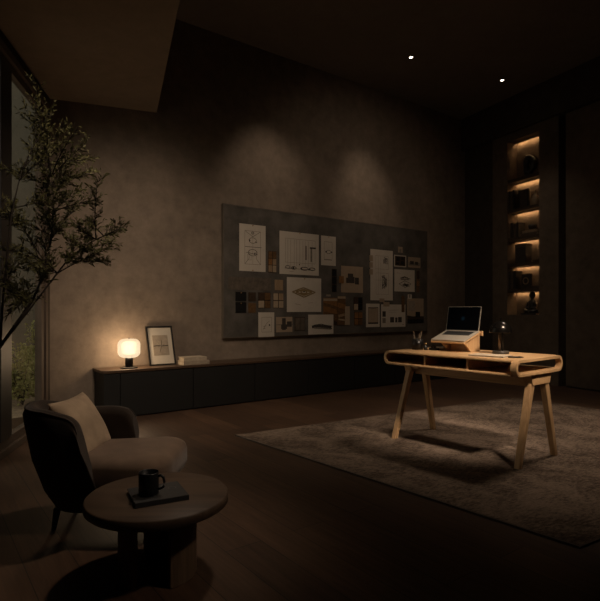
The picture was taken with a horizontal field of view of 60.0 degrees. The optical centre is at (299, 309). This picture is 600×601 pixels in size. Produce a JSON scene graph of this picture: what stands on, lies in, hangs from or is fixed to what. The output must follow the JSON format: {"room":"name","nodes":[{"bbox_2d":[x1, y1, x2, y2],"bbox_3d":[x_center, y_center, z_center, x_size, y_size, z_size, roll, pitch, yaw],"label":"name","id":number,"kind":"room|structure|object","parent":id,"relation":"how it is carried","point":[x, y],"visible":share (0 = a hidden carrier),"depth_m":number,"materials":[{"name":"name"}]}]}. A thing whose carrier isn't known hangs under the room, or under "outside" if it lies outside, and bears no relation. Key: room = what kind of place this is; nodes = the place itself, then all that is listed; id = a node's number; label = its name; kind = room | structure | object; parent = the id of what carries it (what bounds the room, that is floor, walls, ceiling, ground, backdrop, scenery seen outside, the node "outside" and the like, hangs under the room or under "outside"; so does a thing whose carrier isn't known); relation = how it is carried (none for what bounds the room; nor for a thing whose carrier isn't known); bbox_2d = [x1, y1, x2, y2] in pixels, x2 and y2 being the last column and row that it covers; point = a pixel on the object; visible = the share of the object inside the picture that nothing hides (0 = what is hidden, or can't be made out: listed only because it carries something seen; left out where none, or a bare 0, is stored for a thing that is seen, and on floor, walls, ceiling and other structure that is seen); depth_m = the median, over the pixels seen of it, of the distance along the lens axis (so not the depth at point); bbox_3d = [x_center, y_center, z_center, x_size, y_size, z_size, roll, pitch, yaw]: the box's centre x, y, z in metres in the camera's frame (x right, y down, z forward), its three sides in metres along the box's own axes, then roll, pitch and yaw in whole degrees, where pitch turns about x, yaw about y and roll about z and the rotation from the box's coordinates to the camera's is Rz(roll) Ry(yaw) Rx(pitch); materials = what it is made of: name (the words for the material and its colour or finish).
{"room":"design studio","nodes":[
{"label":"design studio","id":0,"kind":"room"},
{"bbox_2d":[0,29,49,399],"bbox_3d":[-1.818,-1.133,1.512,0.045,4.467,7.660,0,0,-11],"label":"wall","id":1,"kind":"structure","parent":0,"point":[3,37],"depth_m":5.10,"materials":[{"name":"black paint"}]},
{"bbox_2d":[0,37,48,460],"bbox_3d":[-2.292,-0.445,4.140,0.080,3.090,1.792,0,0,-11],"label":"window","id":2,"kind":"structure","parent":1,"relation":"in","point":[11,70],"depth_m":4.02,"materials":[{"name":"brown metal"}]},
{"bbox_2d":[50,19,464,404],"bbox_3d":[0.439,-1.183,7.532,7.545,4.567,0.201,0,0,-37],"label":"wall","id":3,"kind":"structure","parent":0,"point":[235,122],"depth_m":6.32,"materials":[{"name":"paint"}]},
{"bbox_2d":[222,203,426,337],"bbox_3d":[0.572,-0.478,7.476,3.784,1.644,0.046,0,0,-37],"label":"board","id":4,"kind":"object","parent":3,"relation":"attached to","point":[354,239],"visible":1,"depth_m":7.26,"materials":[{"name":"fabric"}]},
{"bbox_2d":[235,302,245,312],"bbox_3d":[-0.732,-0.031,6.471,0.152,0.131,0.021,0,0,-37],"label":"swatch","id":5,"kind":"object","parent":4,"relation":"attached to","point":[240,307],"visible":1,"depth_m":6.47,"materials":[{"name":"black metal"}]},
{"bbox_2d":[235,292,245,300],"bbox_3d":[-0.732,-0.168,6.471,0.152,0.114,0.021,0,0,-37],"label":"swatch","id":6,"kind":"object","parent":4,"relation":"attached to","point":[239,296],"visible":1,"depth_m":6.47,"materials":[{"name":"black fabric"}]},
{"bbox_2d":[229,277,270,290],"bbox_3d":[-0.625,-0.331,6.561,0.623,0.159,0.004,0,0,-37],"label":"sheet","id":7,"kind":"object","parent":4,"relation":"attached to","point":[235,283],"visible":1,"depth_m":6.55,"materials":[{"name":"grey paper"}]},
{"bbox_2d":[248,303,255,312],"bbox_3d":[-0.606,-0.027,6.572,0.108,0.122,0.008,0,0,-36],"label":"swatch","id":8,"kind":"object","parent":4,"relation":"attached to","point":[251,306],"visible":1,"depth_m":6.57,"materials":[{"name":"brown wood"}]},
{"bbox_2d":[248,292,255,300],"bbox_3d":[-0.606,-0.167,6.572,0.108,0.112,0.008,0,0,-36],"label":"swatch","id":9,"kind":"object","parent":4,"relation":"attached to","point":[251,295],"visible":1,"depth_m":6.57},
{"bbox_2d":[239,223,265,271],"bbox_3d":[-0.596,-0.784,6.575,0.387,0.591,0.017,0,0,-36],"label":"drawing","id":10,"kind":"object","parent":4,"relation":"attached to","point":[252,238],"visible":1,"depth_m":6.58,"materials":[{"name":"paper"}]},
{"bbox_2d":[258,292,270,307],"bbox_3d":[-0.458,-0.124,6.682,0.190,0.203,0.009,0,0,-37],"label":"card","id":11,"kind":"object","parent":4,"relation":"attached to","point":[264,298],"visible":1,"depth_m":6.68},
{"bbox_2d":[258,312,273,336],"bbox_3d":[-0.433,0.189,6.703,0.242,0.316,0.005,0,0,-37],"label":"sketch","id":12,"kind":"object","parent":4,"relation":"attached to","point":[265,319],"visible":1,"depth_m":6.70,"materials":[{"name":"paper"}]},
{"bbox_2d":[268,251,275,272],"bbox_3d":[-0.359,-0.626,6.755,0.129,0.278,0.009,0,0,-37],"label":"card","id":13,"kind":"object","parent":4,"relation":"attached to","point":[271,254],"visible":1,"depth_m":6.76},
{"bbox_2d":[273,293,282,307],"bbox_3d":[-0.284,-0.124,6.811,0.162,0.195,0.009,0,0,-36],"label":"card","id":14,"kind":"object","parent":4,"relation":"attached to","point":[277,297],"visible":1,"depth_m":6.81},
{"bbox_2d":[275,280,282,289],"bbox_3d":[-0.277,-0.327,6.817,0.128,0.138,0.008,0,0,-37],"label":"swatch","id":15,"kind":"object","parent":4,"relation":"attached to","point":[278,283],"visible":1,"depth_m":6.81,"materials":[{"name":"beige wood"}]},
{"bbox_2d":[276,317,291,331],"bbox_3d":[-0.207,0.191,6.870,0.261,0.200,0.006,0,0,-36],"label":"print","id":16,"kind":"object","parent":4,"relation":"attached to","point":[283,324],"visible":1,"depth_m":6.87,"materials":[{"name":"paper"}]},
{"bbox_2d":[279,231,318,275],"bbox_3d":[-0.001,-0.759,7.017,0.659,0.567,0.018,0,0,-37],"label":"drawing","id":17,"kind":"object","parent":4,"relation":"attached to","point":[298,252],"visible":1,"depth_m":7.01,"materials":[{"name":"paper"}]},
{"bbox_2d":[295,317,304,330],"bbox_3d":[0.000,0.188,7.022,0.177,0.188,0.009,0,0,-37],"label":"card","id":18,"kind":"object","parent":4,"relation":"attached to","point":[299,321],"visible":1,"depth_m":7.02,"materials":[{"name":"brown paper"}]},
{"bbox_2d":[287,277,320,311],"bbox_3d":[0.064,-0.206,7.064,0.583,0.464,0.017,0,0,-37],"label":"drawing","id":19,"kind":"object","parent":4,"relation":"attached to","point":[303,294],"visible":1,"depth_m":7.06,"materials":[{"name":"paper"}]},
{"bbox_2d":[308,315,332,334],"bbox_3d":[0.293,0.201,7.234,0.447,0.273,0.006,0,0,-37],"label":"sketch","id":20,"kind":"object","parent":4,"relation":"attached to","point":[317,324],"visible":1,"depth_m":7.23,"materials":[{"name":"paper"}]},
{"bbox_2d":[321,235,335,265],"bbox_3d":[0.405,-0.833,7.318,0.267,0.412,0.017,0,0,-36],"label":"sketch","id":21,"kind":"object","parent":4,"relation":"attached to","point":[328,243],"visible":1,"depth_m":7.32,"materials":[{"name":"paper"}]},
{"bbox_2d":[323,298,336,324],"bbox_3d":[0.437,0.022,7.349,0.294,0.389,0.006,0,0,-37],"label":"landscape photo","id":22,"kind":"object","parent":4,"relation":"attached to","point":[329,304],"visible":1,"depth_m":7.35},
{"bbox_2d":[332,269,336,291],"bbox_3d":[0.487,-0.419,7.384,0.086,0.328,0.009,0,0,-36],"label":"card","id":23,"kind":"object","parent":4,"relation":"attached to","point":[334,271],"visible":1,"depth_m":7.38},
{"bbox_2d":[337,296,345,324],"bbox_3d":[0.595,0.007,7.459,0.165,0.414,0.005,0,0,-37],"label":"landscape photo","id":24,"kind":"object","parent":4,"relation":"attached to","point":[341,305],"visible":1,"depth_m":7.46},
{"bbox_2d":[339,276,343,282],"bbox_3d":[0.595,-0.436,7.458,0.087,0.100,0.006,0,0,-37],"label":"swatch","id":25,"kind":"object","parent":4,"relation":"attached to","point":[341,278],"visible":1,"depth_m":7.46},
{"bbox_2d":[345,306,349,324],"bbox_3d":[0.685,0.081,7.520,0.091,0.270,0.004,0,0,-37],"label":"swatch","id":26,"kind":"object","parent":4,"relation":"attached to","point":[347,308],"visible":1,"depth_m":7.52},
{"bbox_2d":[341,266,362,292],"bbox_3d":[0.762,-0.445,7.591,0.428,0.385,0.006,0,0,-36],"label":"print","id":27,"kind":"object","parent":4,"relation":"attached to","point":[353,276],"visible":1,"depth_m":7.59,"materials":[{"name":"paper"}]},
{"bbox_2d":[354,297,361,309],"bbox_3d":[0.856,-0.094,7.658,0.176,0.193,0.009,0,0,-37],"label":"card","id":28,"kind":"object","parent":4,"relation":"attached to","point":[357,300],"visible":1,"depth_m":7.66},
{"bbox_2d":[354,312,361,324],"bbox_3d":[0.860,0.127,7.661,0.166,0.195,0.009,0,0,-37],"label":"card","id":29,"kind":"object","parent":4,"relation":"attached to","point":[357,315],"visible":1,"depth_m":7.66,"materials":[{"name":"brown paper"}]},
{"bbox_2d":[366,304,379,326],"bbox_3d":[1.099,0.081,7.841,0.281,0.352,0.006,0,0,-36],"label":"framed sketch","id":30,"kind":"object","parent":4,"relation":"attached to","point":[372,310],"visible":1,"depth_m":7.84,"materials":[{"name":"paper"}]},
{"bbox_2d":[370,249,392,300],"bbox_3d":[1.251,-0.533,7.954,0.481,0.771,0.006,0,0,-37],"label":"drawing","id":31,"kind":"object","parent":4,"relation":"attached to","point":[381,281],"visible":1,"depth_m":7.95,"materials":[{"name":"paper"}]},
{"bbox_2d":[381,304,404,326],"bbox_3d":[1.458,0.089,8.107,0.542,0.350,0.006,0,0,-37],"label":"sheet","id":32,"kind":"object","parent":4,"relation":"attached to","point":[391,316],"visible":1,"depth_m":8.09,"materials":[{"name":"paper"}]},
{"bbox_2d":[394,255,405,266],"bbox_3d":[1.580,-0.771,8.197,0.275,0.184,0.006,0,0,-37],"label":"print","id":33,"kind":"object","parent":4,"relation":"attached to","point":[399,260],"visible":1,"depth_m":8.19},
{"bbox_2d":[402,296,404,311],"bbox_3d":[1.631,-0.095,8.227,0.067,0.259,0.004,0,0,-37],"label":"swatch","id":34,"kind":"object","parent":4,"relation":"attached to","point":[403,297],"visible":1,"depth_m":8.23,"materials":[{"name":"brown wood"}]},
{"bbox_2d":[394,269,414,291],"bbox_3d":[1.662,-0.466,8.259,0.468,0.348,0.005,0,0,-37],"label":"sketch","id":35,"kind":"object","parent":4,"relation":"attached to","point":[404,280],"visible":1,"depth_m":8.26,"materials":[{"name":"paper"}]},
{"bbox_2d":[408,257,419,267],"bbox_3d":[1.845,-0.766,8.395,0.293,0.168,0.005,0,0,-37],"label":"print","id":36,"kind":"object","parent":4,"relation":"attached to","point":[413,262],"visible":1,"depth_m":8.38,"materials":[{"name":"paper"}]},
{"bbox_2d":[407,298,423,322],"bbox_3d":[1.867,0.014,8.411,0.397,0.400,0.007,0,0,-37],"label":"interior photo","id":37,"kind":"object","parent":4,"relation":"attached to","point":[415,306],"visible":1,"depth_m":8.41,"materials":[{"name":"paper"}]},
{"bbox_2d":[417,271,419,291],"bbox_3d":[1.918,-0.463,8.449,0.068,0.352,0.005,0,0,-37],"label":"swatch","id":38,"kind":"object","parent":4,"relation":"attached to","point":[418,272],"visible":1,"depth_m":8.45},
{"bbox_2d":[0,378,599,600],"bbox_3d":[3.150,1.150,4.200,12.700,0.100,13.600,0,0,0],"label":"floor","id":39,"kind":"structure","parent":0,"point":[290,527],"depth_m":2.50,"materials":[{"name":"brown wood"}]},
{"bbox_2d":[0,72,132,348],"bbox_3d":[-1.527,-0.194,3.079,0.946,2.588,1.178,0,0,0],"label":"tree","id":40,"kind":"object","parent":39,"relation":"on","point":[37,267],"visible":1,"depth_m":3.26,"materials":[{"name":"green plant"}]},
{"bbox_2d":[22,400,186,529],"bbox_3d":[-1.018,0.786,2.708,0.775,0.628,0.630,0,0,2],"label":"armchair","id":41,"kind":"object","parent":39,"relation":"on","point":[67,472],"visible":0.74,"depth_m":2.48,"materials":[{"name":"fabric"}]},
{"bbox_2d":[48,392,110,451],"bbox_3d":[-1.144,0.606,2.728,0.211,0.296,0.370,0,0,0],"label":"cushion","id":42,"kind":"object","parent":41,"relation":"on","point":[80,407],"visible":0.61,"depth_m":2.67,"materials":[{"name":"fabric"}]},
{"bbox_2d":[88,436,186,488],"bbox_3d":[-0.966,0.785,2.736,0.674,0.159,0.550,0,0,2],"label":"seat cushion","id":43,"kind":"object","parent":41,"relation":"on","point":[120,457],"depth_m":2.56,"materials":[{"name":"fabric"}]},
{"bbox_2d":[83,472,227,590],"bbox_3d":[-0.596,0.935,2.182,0.584,0.330,0.584,0,0,0],"label":"coffee table","id":44,"kind":"object","parent":39,"relation":"on","point":[169,529],"visible":0.78,"depth_m":2.06,"materials":[{"name":"brown wood"}]},
{"bbox_2d":[127,481,188,508],"bbox_3d":[-0.588,0.759,2.146,0.212,0.021,0.190,0,0,-27],"label":"book","id":45,"kind":"object","parent":44,"relation":"on","point":[172,491],"visible":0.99,"depth_m":2.10,"materials":[{"name":"black paper"}]},
{"bbox_2d":[138,469,165,496],"bbox_3d":[-0.607,0.704,2.111,0.104,0.090,0.081,0,0,40],"label":"mug","id":46,"kind":"object","parent":45,"relation":"on","point":[148,479],"visible":1,"depth_m":2.09,"materials":[{"name":"black ceramic"}]},
{"bbox_2d":[93,346,448,415],"bbox_3d":[0.283,0.855,7.058,5.860,0.490,0.369,0,0,-37],"label":"credenza","id":47,"kind":"object","parent":39,"relation":"on","point":[144,389],"visible":0.68,"depth_m":6.12,"materials":[{"name":"black wood"}]},
{"bbox_2d":[118,338,139,368],"bbox_3d":[-1.795,0.450,5.460,0.226,0.320,0.226,0,0,0],"label":"table lamp","id":48,"kind":"object","parent":47,"relation":"on","point":[128,349],"visible":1,"depth_m":5.38,"materials":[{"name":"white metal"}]},
{"bbox_2d":[145,326,175,365],"bbox_3d":[-1.552,0.398,5.797,0.304,0.435,0.158,0,0,-37],"label":"picture frame","id":49,"kind":"object","parent":47,"relation":"on","point":[160,342],"visible":1,"depth_m":5.79,"materials":[{"name":"wood"}]},
{"bbox_2d":[152,335,169,355],"bbox_3d":[-1.551,0.393,5.796,0.176,0.220,0.073,0,0,-37],"label":"print","id":50,"kind":"object","parent":49,"relation":"attached to","point":[160,343],"depth_m":5.79},
{"bbox_2d":[176,360,208,364],"bbox_3d":[-1.216,0.589,5.898,0.315,0.042,0.200,0,0,-38],"label":"book","id":51,"kind":"object","parent":47,"relation":"on","point":[179,362],"visible":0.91,"depth_m":5.81,"materials":[{"name":"beige paper"}]},
{"bbox_2d":[178,355,206,360],"bbox_3d":[-1.222,0.547,5.898,0.275,0.040,0.185,0,0,-35],"label":"book","id":52,"kind":"object","parent":51,"relation":"on","point":[198,357],"visible":1,"depth_m":5.84,"materials":[{"name":"paper"}]},
{"bbox_2d":[93,346,443,373],"bbox_3d":[0.283,0.624,7.058,5.860,0.028,0.369,0,0,-37],"label":"countertop","id":53,"kind":"structure","parent":47,"relation":"on","point":[104,370],"depth_m":6.28,"materials":[{"name":"brown wood"}]},
{"bbox_2d":[235,398,599,548],"bbox_3d":[1.962,1.093,4.428,4.221,0.011,2.796,0,0,-31],"label":"area rug","id":54,"kind":"object","parent":39,"relation":"on","point":[466,463],"visible":0.91,"depth_m":3.81,"materials":[{"name":"carpet"}]},
{"bbox_2d":[384,347,562,469],"bbox_3d":[1.323,0.711,4.103,0.687,0.752,1.170,0,0,-39],"label":"writing desk","id":55,"kind":"object","parent":54,"relation":"on","point":[443,363],"visible":0.96,"depth_m":3.88,"materials":[{"name":"brown wood"}]},
{"bbox_2d":[412,339,422,349],"bbox_3d":[0.995,0.290,4.402,0.096,0.088,0.096,0,0,0],"label":"pencil cup","id":56,"kind":"object","parent":55,"relation":"on","point":[417,344],"visible":0.98,"depth_m":4.36,"materials":[{"name":"clear glass"}]},
{"bbox_2d":[429,345,438,349],"bbox_3d":[1.120,0.314,4.344,0.040,0.041,0.080,0,0,-39],"label":"tape dispenser","id":57,"kind":"object","parent":55,"relation":"on","point":[433,347],"visible":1,"depth_m":4.33,"materials":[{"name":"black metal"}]},
{"bbox_2d":[431,331,482,351],"bbox_3d":[1.284,0.253,4.259,0.262,0.164,0.320,0,0,-39],"label":"laptop stand","id":58,"kind":"object","parent":55,"relation":"on","point":[473,344],"visible":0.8,"depth_m":4.21,"materials":[{"name":"brown wood"}]},
{"bbox_2d":[431,306,481,341],"bbox_3d":[1.280,0.112,4.262,0.254,0.282,0.310,0,0,-39],"label":"laptop","id":59,"kind":"object","parent":58,"relation":"on","point":[463,323],"visible":1,"depth_m":4.29,"materials":[{"name":"metal"}]},
{"bbox_2d":[389,359,553,376],"bbox_3d":[1.325,0.440,4.095,0.656,0.021,1.062,0,0,-39],"label":"shelf","id":60,"kind":"object","parent":55,"relation":"attached to","point":[459,365],"depth_m":3.91,"materials":[{"name":"brown wood"}]},
{"bbox_2d":[468,353,512,357],"bbox_3d":[1.376,0.329,3.758,0.260,0.011,0.170,0,0,44],"label":"notebook","id":61,"kind":"object","parent":55,"relation":"on","point":[475,354],"visible":0.93,"depth_m":3.71,"materials":[{"name":"paper"}]},
{"bbox_2d":[489,318,511,353],"bbox_3d":[1.536,0.198,3.980,0.164,0.274,0.164,0,0,-39],"label":"desk lamp","id":62,"kind":"object","parent":55,"relation":"on","point":[499,327],"visible":0.99,"depth_m":3.94,"materials":[{"name":"brown metal"}]},
{"bbox_2d":[176,0,599,119],"bbox_3d":[3.250,-3.417,4.200,12.500,0.100,13.600,0,0,0],"label":"ceiling","id":63,"kind":"structure","parent":0,"point":[461,50],"depth_m":6.47,"materials":[{"name":"paint"}]},
{"bbox_2d":[465,114,599,391],"bbox_3d":[6.023,-1.133,3.281,0.450,4.467,13.858,0,0,-26],"label":"built-in bookshelf","id":64,"kind":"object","parent":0,"point":[489,167],"depth_m":8.34,"materials":[{"name":"black paint"}]},
{"bbox_2d":[508,172,538,185],"bbox_3d":[3.557,-2.045,8.126,0.210,0.064,0.599,0,0,-26],"label":"niche shelf","id":65,"kind":"object","parent":64,"relation":"attached to","point":[535,176],"visible":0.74,"depth_m":8.12,"materials":[{"name":"brown wood"}]},
{"bbox_2d":[523,155,536,175],"bbox_3d":[3.577,-2.249,8.084,0.150,0.343,0.240,0,0,-26],"label":"ring sculpture","id":66,"kind":"object","parent":65,"relation":"on","point":[531,160],"visible":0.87,"depth_m":8.05,"materials":[{"name":"ceramic"}]},
{"bbox_2d":[508,204,538,214],"bbox_3d":[3.557,-1.569,8.126,0.210,0.064,0.599,0,0,-26],"label":"niche shelf","id":67,"kind":"object","parent":64,"relation":"attached to","point":[535,207],"visible":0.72,"depth_m":8.11,"materials":[{"name":"brown wood"}]},
{"bbox_2d":[509,191,510,209],"bbox_3d":[3.421,-1.752,8.360,0.150,0.300,0.035,0,0,-26],"label":"book","id":68,"kind":"object","parent":67,"relation":"on","point":[509,191],"visible":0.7,"depth_m":8.32,"materials":[{"name":"fabric"}]},
{"bbox_2d":[512,190,518,208],"bbox_3d":[3.455,-1.754,8.290,0.150,0.305,0.035,0,0,-26],"label":"book","id":69,"kind":"object","parent":67,"relation":"on","point":[514,192],"visible":0.69,"depth_m":8.26,"materials":[{"name":"paper"}]},
{"bbox_2d":[518,188,529,207],"bbox_3d":[3.522,-1.746,8.175,0.040,0.290,0.180,0,0,-26],"label":"frame","id":70,"kind":"object","parent":67,"relation":"on","point":[523,195],"visible":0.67,"depth_m":8.16,"materials":[{"name":"ceramic"}]},
{"bbox_2d":[520,190,526,206],"bbox_3d":[3.526,-1.746,8.178,0.026,0.250,0.150,0,0,-26],"label":"picture","id":71,"kind":"object","parent":70,"relation":"in","point":[523,193],"depth_m":8.17,"materials":[{"name":"brown fabric"}]},
{"bbox_2d":[530,190,538,204],"bbox_3d":[3.619,-1.722,7.996,0.140,0.242,0.140,0,0,-26],"label":"vase","id":72,"kind":"object","parent":67,"relation":"on","point":[535,198],"visible":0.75,"depth_m":7.95,"materials":[{"name":"beige ceramic"}]},
{"bbox_2d":[508,234,538,242],"bbox_3d":[3.557,-1.114,8.126,0.210,0.064,0.599,0,0,-26],"label":"niche shelf","id":73,"kind":"object","parent":64,"relation":"attached to","point":[535,236],"visible":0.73,"depth_m":8.10,"materials":[{"name":"brown wood"}]},
{"bbox_2d":[510,223,515,237],"bbox_3d":[3.439,-1.266,8.322,0.150,0.240,0.050,0,0,-26],"label":"book","id":74,"kind":"object","parent":73,"relation":"on","point":[511,224],"visible":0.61,"depth_m":8.29,"materials":[{"name":"fabric"}]},
{"bbox_2d":[516,222,524,236],"bbox_3d":[3.489,-1.262,8.220,0.150,0.230,0.040,0,0,-26],"label":"book","id":75,"kind":"object","parent":73,"relation":"on","point":[520,227],"visible":0.8,"depth_m":8.19,"materials":[{"name":"fabric"}]},
{"bbox_2d":[520,231,538,236],"bbox_3d":[3.580,-1.169,8.030,0.150,0.045,0.300,0,0,-26],"label":"book","id":76,"kind":"object","parent":73,"relation":"on","point":[535,232],"visible":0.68,"depth_m":7.98,"materials":[{"name":"brown fabric"}]},
{"bbox_2d":[522,229,538,232],"bbox_3d":[3.586,-1.212,8.020,0.150,0.040,0.260,0,0,-26],"label":"book","id":77,"kind":"object","parent":76,"relation":"on","point":[531,230],"visible":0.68,"depth_m":7.96,"materials":[{"name":"beige paper"}]},
{"bbox_2d":[527,224,536,229],"bbox_3d":[3.589,-1.274,8.035,0.140,0.080,0.140,0,0,-26],"label":"bowl","id":78,"kind":"object","parent":77,"relation":"on","point":[531,226],"visible":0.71,"depth_m":7.99,"materials":[{"name":"ceramic"}]},
{"bbox_2d":[508,261,538,267],"bbox_3d":[3.557,-0.706,8.126,0.210,0.064,0.599,0,0,-26],"label":"niche shelf","id":79,"kind":"object","parent":64,"relation":"attached to","point":[534,263],"visible":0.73,"depth_m":8.09,"materials":[{"name":"brown wood"}]},
{"bbox_2d":[515,243,531,262],"bbox_3d":[3.516,-0.888,8.186,0.146,0.300,0.206,0,0,-26],"label":"storage box","id":80,"kind":"object","parent":79,"relation":"on","point":[523,252],"visible":0.88,"depth_m":8.12,"materials":[{"name":"fabric"}]},
{"bbox_2d":[508,288,538,292],"bbox_3d":[3.557,-0.302,8.126,0.210,0.064,0.599,0,0,-26],"label":"niche shelf","id":81,"kind":"object","parent":64,"relation":"attached to","point":[524,290],"visible":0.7,"depth_m":8.07,"materials":[{"name":"brown wood"}]},
{"bbox_2d":[513,271,522,288],"bbox_3d":[3.466,-0.477,8.268,0.150,0.285,0.050,0,0,-26],"label":"book","id":82,"kind":"object","parent":81,"relation":"on","point":[516,274],"visible":0.86,"depth_m":8.24,"materials":[{"name":"paper"}]},
{"bbox_2d":[521,274,531,288],"bbox_3d":[3.539,-0.450,8.131,0.037,0.230,0.170,0,0,-26],"label":"round plaque","id":83,"kind":"object","parent":81,"relation":"on","point":[526,279],"visible":0.93,"depth_m":8.12,"materials":[{"name":"fabric"}]},
{"bbox_2d":[461,56,599,151],"bbox_3d":[5.835,-3.090,3.141,0.112,0.554,13.547,0,0,-26],"label":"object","id":84,"kind":"structure","parent":64,"relation":"attached to","point":[578,87],"depth_m":7.79,"materials":[{"name":"black paint"}]},
{"bbox_2d":[566,101,599,390],"bbox_3d":[4.162,-0.863,6.692,0.035,3.885,1.632,0,0,-26],"label":"door","id":85,"kind":"structure","parent":64,"relation":"in","point":[582,124],"depth_m":7.19,"materials":[{"name":"paint"}]},
{"bbox_3d":[3.580,0.060,8.030,0.170,0.030,0.280,0,0,-26],"label":"book","id":86,"kind":"object","parent":64,"relation":"on","visible":0},
{"bbox_2d":[524,292,538,312],"bbox_3d":[3.588,-0.119,8.034,0.183,0.332,0.245,0,0,-26],"label":"figurine","id":87,"kind":"object","parent":86,"relation":"on","point":[532,303],"visible":1,"depth_m":8.00,"materials":[{"name":"ceramic"}]},
{"bbox_3d":[3.500,-1.159,-2.125,12.200,4.517,0.250,0,0,0],"label":"wall","id":88,"kind":"structure","parent":0,"visible":0},
{"bbox_2d":[0,0,179,112],"bbox_3d":[-1.296,-2.759,1.588,2.251,1.317,8.409,0,0,-19],"label":"ceiling","id":89,"kind":"structure","parent":88,"relation":"attached to","point":[112,53],"depth_m":4.29,"materials":[{"name":"paint"}]},
{"label":"outside","id":90,"kind":"structure","parent":0,"visible":0},
{"bbox_2d":[12,390,34,417],"bbox_3d":[-5.600,1.170,5.000,6.800,0.100,8.000,0,0,0],"label":"ground","id":91,"kind":"structure","parent":90,"point":[17,411],"depth_m":6.04,"materials":[{"name":"grey concrete"}]},
{"bbox_2d":[12,82,34,386],"bbox_3d":[-5.150,-2.140,7.700,5.700,6.520,0.200,0,0,0],"label":"wall","id":92,"kind":"structure","parent":91,"relation":"on","point":[19,132],"depth_m":7.60,"materials":[{"name":"concrete"}]},
{"bbox_2d":[12,341,34,405],"bbox_3d":[-3.318,0.743,6.115,0.763,0.765,0.751,0,0,7],"label":"shrub","id":93,"kind":"object","parent":91,"relation":"on","point":[21,387],"visible":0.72,"depth_m":6.06,"materials":[{"name":"green plant"}]},
{"bbox_2d":[12,320,34,372],"bbox_3d":[-3.434,0.629,6.920,0.704,0.991,0.844,0,0,25],"label":"shrub","id":94,"kind":"object","parent":91,"relation":"on","point":[32,329],"visible":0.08,"depth_m":6.84,"materials":[{"name":"green plant"}]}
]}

